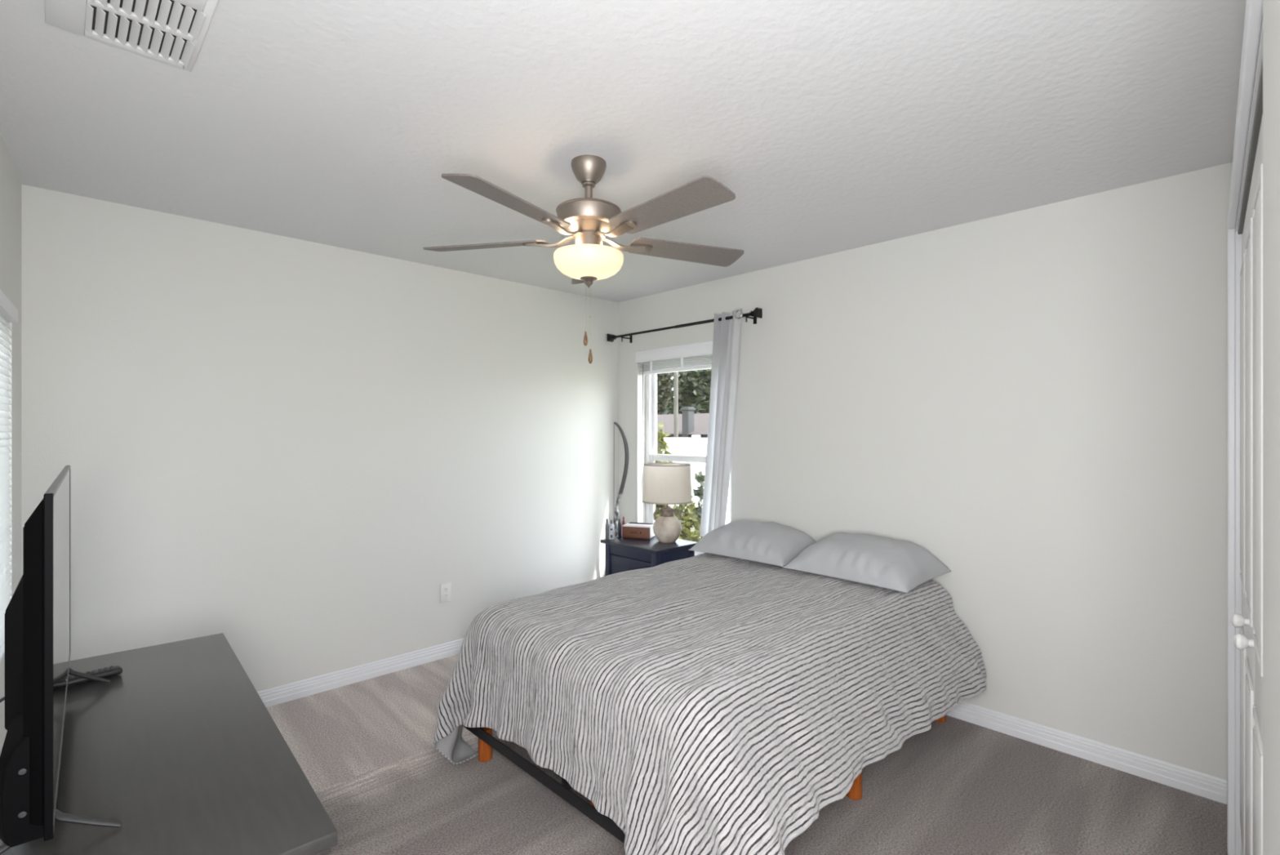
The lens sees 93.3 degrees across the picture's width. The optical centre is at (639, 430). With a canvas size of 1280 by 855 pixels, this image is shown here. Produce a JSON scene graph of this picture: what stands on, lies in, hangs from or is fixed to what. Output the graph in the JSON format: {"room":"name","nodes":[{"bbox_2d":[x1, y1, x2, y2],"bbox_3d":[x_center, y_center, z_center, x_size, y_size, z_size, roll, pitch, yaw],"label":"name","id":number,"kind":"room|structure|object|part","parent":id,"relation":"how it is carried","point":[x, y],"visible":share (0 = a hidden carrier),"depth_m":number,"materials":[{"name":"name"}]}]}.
{"room":"bedroom","nodes":[
{"label":"bedroom","id":0,"kind":"room"},
{"bbox_2d":[0,131,21,754],"bbox_3d":[-0.893,0.200,0.456,0.140,2.440,5.320,0,0,-41],"label":"wall","id":1,"kind":"structure","parent":0,"point":[10,182],"depth_m":2.31,"materials":[{"name":"white paint"}]},
{"bbox_2d":[0,288,17,662],"bbox_3d":[-1.898,0.156,1.722,0.048,1.226,1.442,0,0,-41],"label":"window blind","id":2,"kind":"object","parent":1,"relation":"attached to","point":[8,312],"visible":0.81,"depth_m":2.15,"materials":[{"name":"white plastic"}]},
{"bbox_3d":[-1.898,0.761,1.722,0.032,0.015,1.438,0,0,-41],"label":"rail","id":3,"kind":"part","parent":2,"relation":"part of","materials":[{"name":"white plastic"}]},
{"bbox_2d":[21,184,617,691],"bbox_3d":[-1.546,0.200,3.582,3.955,2.440,0.140,0,0,-44],"label":"wall","id":4,"kind":"structure","parent":0,"point":[286,448],"depth_m":3.19,"materials":[{"name":"white paint"}]},
{"bbox_2d":[257,637,464,706],"bbox_3d":[-1.363,1.377,3.651,3.315,0.086,0.016,0,0,-44],"label":"baseboard","id":5,"kind":"structure","parent":4,"relation":"attached to","point":[295,690],"depth_m":3.41,"materials":[{"name":"white wood"}]},
{"bbox_2d":[440,582,451,602],"bbox_3d":[-1.219,1.016,3.794,0.070,0.118,0.010,0,0,-44],"label":"wall outlet","id":6,"kind":"object","parent":4,"relation":"attached to","point":[446,588],"visible":1,"depth_m":3.79,"materials":[{"name":"white plastic"}]},
{"bbox_2d":[443,592,448,598],"bbox_3d":[-1.217,1.036,3.791,0.033,0.033,0.003,0,0,-44],"label":"socket","id":7,"kind":"object","parent":6,"relation":"attached to","point":[446,595],"depth_m":3.79,"materials":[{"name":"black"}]},
{"bbox_2d":[443,586,448,591],"bbox_3d":[-1.217,0.996,3.791,0.033,0.033,0.003,0,0,-44],"label":"socket","id":8,"kind":"object","parent":6,"relation":"attached to","point":[445,588],"depth_m":3.79,"materials":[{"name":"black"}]},
{"bbox_2d":[0,0,1246,302],"bbox_3d":[0.415,-1.080,1.549,4.250,0.120,5.850,0,0,-44],"label":"ceiling","id":9,"kind":"structure","parent":0,"point":[832,126],"depth_m":1.97,"materials":[{"name":"white paint"}]},
{"bbox_2d":[44,0,218,71],"bbox_3d":[-1.231,-1.012,1.456,0.295,0.016,0.405,0,0,-44],"label":"ceiling vent","id":10,"kind":"object","parent":9,"relation":"in","point":[175,29],"visible":1,"depth_m":1.50,"materials":[{"name":"white metal"}]},
{"bbox_2d":[422,155,743,364],"bbox_3d":[-0.169,-0.645,2.265,1.296,0.750,1.249,0,0,-44],"label":"ceiling fan","id":11,"kind":"object","parent":9,"relation":"hanging from","point":[588,220],"visible":1,"depth_m":2.20,"materials":[{"name":"silver metal"}]},
{"bbox_3d":[-0.604,-0.730,2.387,0.497,0.036,0.142,0,0,12],"label":"blade","id":12,"kind":"part","parent":11,"relation":"part of","materials":[{"name":"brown wood"}]},
{"bbox_3d":[-0.404,-0.730,1.937,0.142,0.036,0.497,0,0,30],"label":"blade","id":13,"kind":"part","parent":11,"relation":"part of","materials":[{"name":"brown wood"}]},
{"bbox_3d":[-0.350,-0.725,2.328,0.215,0.038,0.045,0,0,15],"label":"blade arm","id":14,"kind":"part","parent":11,"relation":"part of","materials":[{"name":"silver metal"}]},
{"bbox_3d":[-0.270,-0.725,2.161,0.045,0.038,0.215,0,0,33],"label":"blade arm","id":15,"kind":"part","parent":11,"relation":"part of","materials":[{"name":"silver metal"}]},
{"bbox_3d":[-0.239,-0.730,2.716,0.142,0.036,0.497,0,0,-6],"label":"blade","id":16,"kind":"part","parent":11,"relation":"part of","materials":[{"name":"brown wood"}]},
{"bbox_3d":[-0.221,-0.546,2.397,0.006,0.293,0.090,0,0,1],"label":"pull chain","id":17,"kind":"part","parent":11,"relation":"part of","materials":[{"name":"silver metal"}]},
{"bbox_3d":[-0.195,-0.625,2.300,0.265,0.094,0.265,0,0,-44],"label":"lamp shade","id":18,"kind":"part","parent":11,"relation":"part of","materials":[{"name":"white glass"}]},
{"bbox_3d":[-0.201,-0.510,2.397,0.006,0.365,0.090,0,0,1],"label":"pull chain","id":19,"kind":"part","parent":11,"relation":"part of","materials":[{"name":"silver metal"}]},
{"bbox_3d":[-0.092,-0.725,2.180,0.046,0.038,0.215,0,0,-44],"label":"blade arm","id":20,"kind":"part","parent":11,"relation":"part of","materials":[{"name":"silver metal"}]},
{"bbox_3d":[-0.053,-0.725,2.367,0.215,0.038,0.045,0,0,-21],"label":"blade arm","id":21,"kind":"part","parent":11,"relation":"part of","materials":[{"name":"silver metal"}]},
{"bbox_3d":[0.080,-0.730,1.984,0.144,0.036,0.498,0,0,-44],"label":"blade","id":22,"kind":"part","parent":11,"relation":"part of","materials":[{"name":"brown wood"}]},
{"bbox_3d":[0.187,-0.730,2.470,0.497,0.036,0.142,0,0,-24],"label":"blade","id":23,"kind":"part","parent":11,"relation":"part of","materials":[{"name":"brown wood"}]},
{"bbox_2d":[266,653,1227,854],"bbox_3d":[0.415,1.480,1.549,4.250,0.120,5.850,0,0,-44],"label":"floor","id":24,"kind":"structure","parent":0,"point":[366,748],"depth_m":2.35,"materials":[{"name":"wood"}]},
{"bbox_2d":[0,632,337,854],"bbox_3d":[-1.148,1.055,1.401,0.465,0.730,1.366,0,0,-41],"label":"dresser","id":25,"kind":"object","parent":24,"relation":"on","point":[180,748],"visible":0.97,"depth_m":1.24,"materials":[{"name":"black wood"}]},
{"bbox_2d":[0,465,121,853],"bbox_3d":[-1.277,0.394,1.303,0.217,0.592,1.031,0,0,-42],"label":"television","id":26,"kind":"object","parent":25,"relation":"on","point":[37,669],"visible":1,"depth_m":0.94,"materials":[{"name":"black plastic"}]},
{"bbox_3d":[-1.010,0.656,0.959,0.018,0.064,0.116,0,0,43],"label":"stand leg","id":27,"kind":"part","parent":26,"relation":"part of","materials":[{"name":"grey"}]},
{"bbox_3d":[-1.263,0.365,1.316,0.009,0.535,1.030,0,0,-42],"label":"panel","id":28,"kind":"part","parent":26,"relation":"part of","materials":[{"name":"black plastic"}]},
{"bbox_3d":[-0.941,0.656,1.023,0.096,0.064,0.018,0,0,-38],"label":"stand leg","id":29,"kind":"part","parent":26,"relation":"part of","materials":[{"name":"grey"}]},
{"bbox_3d":[-1.485,0.656,1.623,0.096,0.064,0.018,0,0,-38],"label":"stand leg","id":30,"kind":"part","parent":26,"relation":"part of","materials":[{"name":"grey"}]},
{"bbox_2d":[67,665,122,685],"bbox_3d":[-1.532,0.679,1.664,0.042,0.020,0.160,0,0,39],"label":"remote control","id":31,"kind":"object","parent":25,"relation":"on","point":[116,669],"visible":0.55,"depth_m":1.68,"materials":[{"name":"black plastic"}]},
{"bbox_3d":[-1.148,0.731,1.400,0.451,0.030,1.350,0,0,-41],"label":"cornice","id":32,"kind":"part","parent":25,"relation":"part of","materials":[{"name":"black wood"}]},
{"bbox_2d":[600,536,697,575],"bbox_3d":[0.061,1.070,3.944,0.400,0.700,0.517,0,0,-44],"label":"nightstand","id":33,"kind":"object","parent":24,"relation":"on","point":[622,554],"visible":0.27,"depth_m":3.83,"materials":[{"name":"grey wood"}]},
{"bbox_2d":[604,518,608,539],"bbox_3d":[-0.218,0.652,4.003,0.024,0.135,0.024,0,0,-44],"label":"bottle","id":34,"kind":"object","parent":33,"relation":"on","point":[606,526],"visible":1,"depth_m":3.99,"materials":[{"name":"grey"}]},
{"bbox_3d":[-0.201,1.080,3.988,0.040,0.680,0.040,0,0,-44],"label":"leg","id":35,"kind":"part","parent":33,"relation":"part of","materials":[{"name":"blue paint"}]},
{"bbox_2d":[608,520,613,539],"bbox_3d":[-0.189,0.657,4.015,0.034,0.125,0.034,0,0,-44],"label":"bottle","id":36,"kind":"object","parent":33,"relation":"on","point":[611,525],"visible":1,"depth_m":4.00,"materials":[{"name":"white"}]},
{"bbox_2d":[617,518,621,537],"bbox_3d":[-0.138,0.657,4.078,0.026,0.125,0.026,0,0,-44],"label":"bottle","id":37,"kind":"object","parent":33,"relation":"on","point":[619,522],"visible":1,"depth_m":4.07,"materials":[{"name":"black"}]},
{"bbox_2d":[613,422,628,537],"bbox_3d":[-0.144,0.673,4.604,0.120,1.481,0.036,0,0,-4],"label":"bow","id":38,"kind":"object","parent":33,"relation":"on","point":[625,443],"visible":0.53,"depth_m":4.59,"materials":[{"name":"grey wood"}]},
{"bbox_2d":[622,516,625,536],"bbox_3d":[-0.111,0.652,4.107,0.022,0.135,0.022,0,0,-44],"label":"bottle","id":39,"kind":"object","parent":33,"relation":"on","point":[623,521],"visible":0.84,"depth_m":4.10,"materials":[{"name":"red"}]},
{"bbox_3d":[0.047,0.900,3.930,0.300,0.180,0.377,0,0,-44],"label":"drawer","id":40,"kind":"part","parent":33,"relation":"part of","materials":[{"name":"blue paint"}]},
{"bbox_2d":[622,521,655,539],"bbox_3d":[-0.002,0.674,4.078,0.194,0.092,0.137,0,0,19],"label":"book","id":41,"kind":"object","parent":33,"relation":"on","point":[633,530],"visible":0.84,"depth_m":4.02,"materials":[{"name":"brown"}]},
{"bbox_3d":[-0.023,0.676,4.019,0.188,0.070,0.006,0,0,19],"label":"panel","id":42,"kind":"part","parent":41,"relation":"part of","materials":[{"name":"brown wood"}]},
{"bbox_3d":[-0.002,0.636,4.078,0.194,0.010,0.137,0,0,19],"label":"lid","id":43,"kind":"part","parent":41,"relation":"part of","materials":[{"name":"white"}]},
{"bbox_3d":[0.096,1.080,3.681,0.040,0.680,0.040,0,0,-44],"label":"leg","id":44,"kind":"part","parent":33,"relation":"part of","materials":[{"name":"blue paint"}]},
{"bbox_2d":[642,462,692,542],"bbox_3d":[0.178,0.468,3.934,0.323,0.504,0.323,0,0,-44],"label":"table lamp","id":45,"kind":"object","parent":33,"relation":"on","point":[667,483],"visible":1,"depth_m":3.83,"materials":[{"name":"ceramic"}]},
{"bbox_3d":[0.114,0.543,3.934,0.054,0.078,0.017,0,0,0],"label":"jug handle","id":46,"kind":"part","parent":45,"relation":"part of","materials":[{"name":"beige ceramic"}]},
{"bbox_3d":[0.178,0.339,3.934,0.322,0.245,0.322,0,0,-44],"label":"lamp shade","id":47,"kind":"part","parent":45,"relation":"part of","materials":[{"name":"fabric"}]},
{"bbox_3d":[0.242,0.543,3.934,0.054,0.078,0.017,0,0,0],"label":"jug handle","id":48,"kind":"part","parent":45,"relation":"part of","materials":[{"name":"beige ceramic"}]},
{"bbox_3d":[0.324,1.080,3.902,0.040,0.680,0.040,0,0,-44],"label":"leg","id":49,"kind":"part","parent":33,"relation":"part of","materials":[{"name":"blue paint"}]},
{"bbox_2d":[462,714,946,843],"bbox_3d":[0.387,1.322,2.801,1.910,0.194,1.370,0,0,-44],"label":"frame","id":50,"kind":"object","parent":24,"relation":"on","point":[486,741],"visible":0.2,"depth_m":2.25,"materials":[{"name":"black metal"},{"name":"orange pine"}]},
{"bbox_3d":[-0.670,1.352,2.614,0.059,0.134,0.059,0,0,-44],"label":"leg","id":51,"kind":"part","parent":50,"relation":"part of","materials":[{"name":"orange wood"}]},
{"bbox_3d":[-0.295,1.262,2.142,0.014,0.044,1.370,0,0,-44],"label":"foot rail","id":52,"kind":"part","parent":50,"relation":"part of","materials":[{"name":"black wood"}]},
{"bbox_3d":[0.387,1.260,2.801,1.830,0.039,0.040,0,0,-44],"label":"rail","id":53,"kind":"part","parent":50,"relation":"part of","materials":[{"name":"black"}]},
{"bbox_2d":[433,552,986,854],"bbox_3d":[0.337,1.070,2.740,2.055,0.692,1.769,0,0,-44],"label":"duvet","id":54,"kind":"object","parent":50,"relation":"on","point":[704,703],"visible":0.93,"depth_m":2.11,"materials":[{"name":"fabric"}]},
{"bbox_2d":[688,520,816,566],"bbox_3d":[0.679,0.633,3.563,0.482,0.181,0.656,0,0,-44],"label":"pillow","id":55,"kind":"object","parent":54,"relation":"on","point":[768,542],"visible":0.95,"depth_m":3.42,"materials":[{"name":"grey fabric"}]},
{"bbox_2d":[782,532,951,592],"bbox_3d":[1.143,0.631,3.077,0.470,0.194,0.660,0,0,-41],"label":"pillow","id":56,"kind":"object","parent":54,"relation":"on","point":[875,560],"visible":1,"depth_m":2.92,"materials":[{"name":"grey fabric"}]},
{"bbox_3d":[0.832,1.352,2.348,0.059,0.134,0.059,0,0,-44],"label":"leg","id":57,"kind":"part","parent":50,"relation":"part of","materials":[{"name":"orange wood"}]},
{"bbox_3d":[1.468,1.352,2.963,0.059,0.134,0.059,0,0,-44],"label":"leg","id":58,"kind":"part","parent":50,"relation":"part of","materials":[{"name":"orange wood"}]},
{"bbox_2d":[617,162,1232,779],"bbox_3d":[1.431,0.200,3.247,0.140,2.440,4.480,0,0,-44],"label":"wall","id":59,"kind":"structure","parent":0,"point":[1033,401],"depth_m":2.76,"materials":[{"name":"white paint"}]},
{"bbox_2d":[607,307,762,342],"bbox_3d":[0.274,-0.720,4.253,0.124,0.075,1.413,0,0,-44],"label":"curtain rod","id":60,"kind":"object","parent":59,"relation":"attached to","point":[757,312],"visible":1,"depth_m":4.13,"materials":[{"name":"black metal"}]},
{"bbox_3d":[0.250,-0.727,4.230,0.021,0.021,1.265,0,0,-44],"label":"rod","id":61,"kind":"part","parent":60,"relation":"part of","materials":[{"name":"black metal"}]},
{"bbox_2d":[699,308,742,536],"bbox_3d":[0.534,-0.029,3.925,0.103,1.469,0.377,0,0,-44],"label":"curtain","id":62,"kind":"object","parent":60,"relation":"hanging from","point":[726,333],"visible":0.98,"depth_m":3.93,"materials":[{"name":"white fabric"}]},
{"bbox_2d":[645,373,732,555],"bbox_3d":[0.376,0.155,4.399,0.054,1.528,0.901,0,0,-44],"label":"window","id":63,"kind":"structure","parent":59,"relation":"in","point":[651,455],"depth_m":4.67,"materials":[{"name":"white plastic"}]},
{"bbox_3d":[0.376,0.155,4.399,0.054,1.528,0.901,0,0,-44],"label":"frame","id":64,"kind":"part","parent":63,"relation":"part of","materials":[{"name":"white plastic"}]},
{"bbox_2d":[635,340,712,426],"bbox_3d":[0.305,-0.320,4.343,0.078,0.580,0.913,0,0,-44],"label":"window blind","id":65,"kind":"object","parent":63,"relation":"attached to","point":[695,356],"visible":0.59,"depth_m":4.37,"materials":[{"name":"white plastic"}]},
{"bbox_3d":[0.319,-0.443,4.348,0.052,0.023,0.885,0,0,-44],"label":"rail","id":66,"kind":"part","parent":65,"relation":"part of","materials":[{"name":"white plastic"}]},
{"bbox_3d":[0.384,-0.168,4.406,0.022,0.795,0.813,0,0,-44],"label":"sash","id":67,"kind":"part","parent":63,"relation":"part of","materials":[{"name":"white plastic"}]},
{"bbox_3d":[0.367,0.527,4.390,0.023,0.695,0.813,0,0,-44],"label":"sash","id":68,"kind":"part","parent":63,"relation":"part of","materials":[{"name":"white plastic"}]},
{"bbox_2d":[946,700,1226,804],"bbox_3d":[1.033,1.377,3.546,0.016,0.086,3.464,0,0,-44],"label":"baseboard","id":69,"kind":"structure","parent":59,"relation":"attached to","point":[1209,786],"depth_m":2.58,"materials":[{"name":"white wood"}]},
{"bbox_2d":[1262,0,1279,854],"bbox_3d":[1.476,0.200,1.406,0.110,2.440,2.400,0,0,43],"label":"wall","id":70,"kind":"structure","parent":0,"point":[1271,8],"depth_m":0.73,"materials":[{"name":"white paint"}]},
{"bbox_2d":[1231,159,1255,854],"bbox_3d":[1.565,0.386,1.551,0.071,2.041,0.397,0,0,43],"label":"door","id":71,"kind":"structure","parent":70,"relation":"in","point":[1237,620],"depth_m":1.49,"materials":[{"name":"white"}]},
{"bbox_3d":[1.486,0.470,1.490,0.039,0.036,0.036,0,0,43],"label":"knob","id":72,"kind":"part","parent":71,"relation":"part of","materials":[{"name":"white"}]},
{"bbox_3d":[1.576,0.386,1.540,0.040,2.041,0.397,0,0,43],"label":"panel","id":73,"kind":"part","parent":71,"relation":"part of","materials":[{"name":"white wood"}]},
{"bbox_2d":[1240,207,1247,854],"bbox_3d":[1.851,0.386,1.832,0.040,2.041,0.397,0,0,43],"label":"door","id":74,"kind":"structure","parent":70,"relation":"in","point":[1243,652],"depth_m":1.80,"materials":[{"name":"white paint"}]},
{"bbox_2d":[1226,0,1262,854],"bbox_3d":[1.472,0.345,1.409,0.120,2.150,1.680,0,0,43],"label":"trim","id":75,"kind":"structure","parent":70,"relation":"attached to","point":[1251,58],"depth_m":1.99,"materials":[{"name":"white"}]},
{"bbox_2d":[1233,114,1262,854],"bbox_3d":[1.290,0.386,1.259,0.071,2.041,0.397,0,0,43],"label":"door","id":76,"kind":"structure","parent":70,"relation":"in","point":[1241,642],"depth_m":1.24,"materials":[{"name":"white"}]},
{"bbox_3d":[1.346,0.470,1.342,0.039,0.036,0.036,0,0,43],"label":"knob","id":77,"kind":"part","parent":76,"relation":"part of","materials":[{"name":"white"}]},
{"bbox_3d":[1.301,0.386,1.248,0.040,2.041,0.397,0,0,43],"label":"panel","id":78,"kind":"part","parent":76,"relation":"part of","materials":[{"name":"white wood"}]},
{"bbox_2d":[1237,59,1262,234],"bbox_3d":[1.441,-0.652,1.395,0.048,0.012,1.596,0,0,43],"label":"trim","id":79,"kind":"structure","parent":70,"relation":"attached to","point":[1259,107],"depth_m":1.39,"materials":[{"name":"silver metal"}]},
{"label":"outside","id":80,"kind":"structure","parent":0,"visible":0},
{"bbox_3d":[14.692,3.095,48.972,70.800,0.150,130.000,0,0,-44],"label":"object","id":81,"kind":"structure","parent":80,"visible":0},
{"bbox_2d":[657,372,673,414],"bbox_3d":[2.009,-2.663,57.206,4.452,11.426,4.390,0,0,-44],"label":"tree","id":82,"kind":"object","parent":81,"relation":"on","point":[663,379],"visible":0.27,"depth_m":55.92,"materials":[{"name":"green plant"}]},
{"bbox_2d":[673,371,678,437],"bbox_3d":[0.889,-1.020,14.908,0.124,8.120,0.124,0,0,-44],"label":"utility pole","id":83,"kind":"object","parent":81,"relation":"on","point":[675,374],"visible":0.32,"depth_m":14.86,"materials":[{"name":"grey wood"}]},
{"bbox_2d":[657,406,709,437],"bbox_3d":[3.333,0.945,32.523,7.000,4.150,11.000,0,0,-44],"label":"house","id":84,"kind":"structure","parent":81,"relation":"on","point":[690,424],"depth_m":29.57,"materials":[{"name":"paint"}]},
{"bbox_2d":[661,368,711,414],"bbox_3d":[4.017,-1.341,45.058,4.245,8.752,5.202,0,0,-44],"label":"tree","id":85,"kind":"object","parent":81,"relation":"on","point":[694,386],"visible":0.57,"depth_m":44.02,"materials":[{"name":"green plant"}]},
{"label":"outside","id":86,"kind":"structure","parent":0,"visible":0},
{"bbox_3d":[-5.859,1.920,15.198,5.700,0.100,90.000,0,0,-44],"label":"yard","id":87,"kind":"structure","parent":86,"visible":0},
{"bbox_2d":[655,422,673,517],"bbox_3d":[0.234,0.890,6.344,0.458,1.962,0.456,0,0,-44],"label":"shrub","id":88,"kind":"object","parent":87,"relation":"on","point":[661,443],"visible":0.12,"depth_m":6.30,"materials":[{"name":"green plant"}]},
{"bbox_2d":[672,494,700,542],"bbox_3d":[0.550,1.238,6.942,0.619,1.266,0.499,0,0,-44],"label":"shrub","id":89,"kind":"object","parent":87,"relation":"on","point":[689,521],"visible":0.46,"depth_m":6.84,"materials":[{"name":"green plant"}]},
{"bbox_2d":[657,435,732,524],"bbox_3d":[1.955,0.975,10.373,0.120,1.790,18.320,0,0,-44],"label":"vinyl fence","id":90,"kind":"object","parent":87,"relation":"on","point":[695,445],"visible":0.06,"depth_m":11.28,"materials":[{"name":"white plastic"}]},
{"bbox_3d":[1.955,0.177,10.373,0.050,0.085,18.080,0,0,-44],"label":"rail","id":91,"kind":"part","parent":90,"relation":"part of","materials":[{"name":"white plastic"}]},
{"bbox_3d":[1.051,0.975,11.308,0.120,1.790,0.120,0,0,-44],"label":"fence post","id":92,"kind":"part","parent":90,"relation":"part of","materials":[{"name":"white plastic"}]},
{"bbox_2d":[692,470,704,538],"bbox_3d":[0.557,1.119,5.609,0.141,1.504,0.137,0,0,-44],"label":"shrub","id":93,"kind":"object","parent":87,"relation":"on","point":[700,477],"visible":0.65,"depth_m":5.59,"materials":[{"name":"green plant"}]}
]}

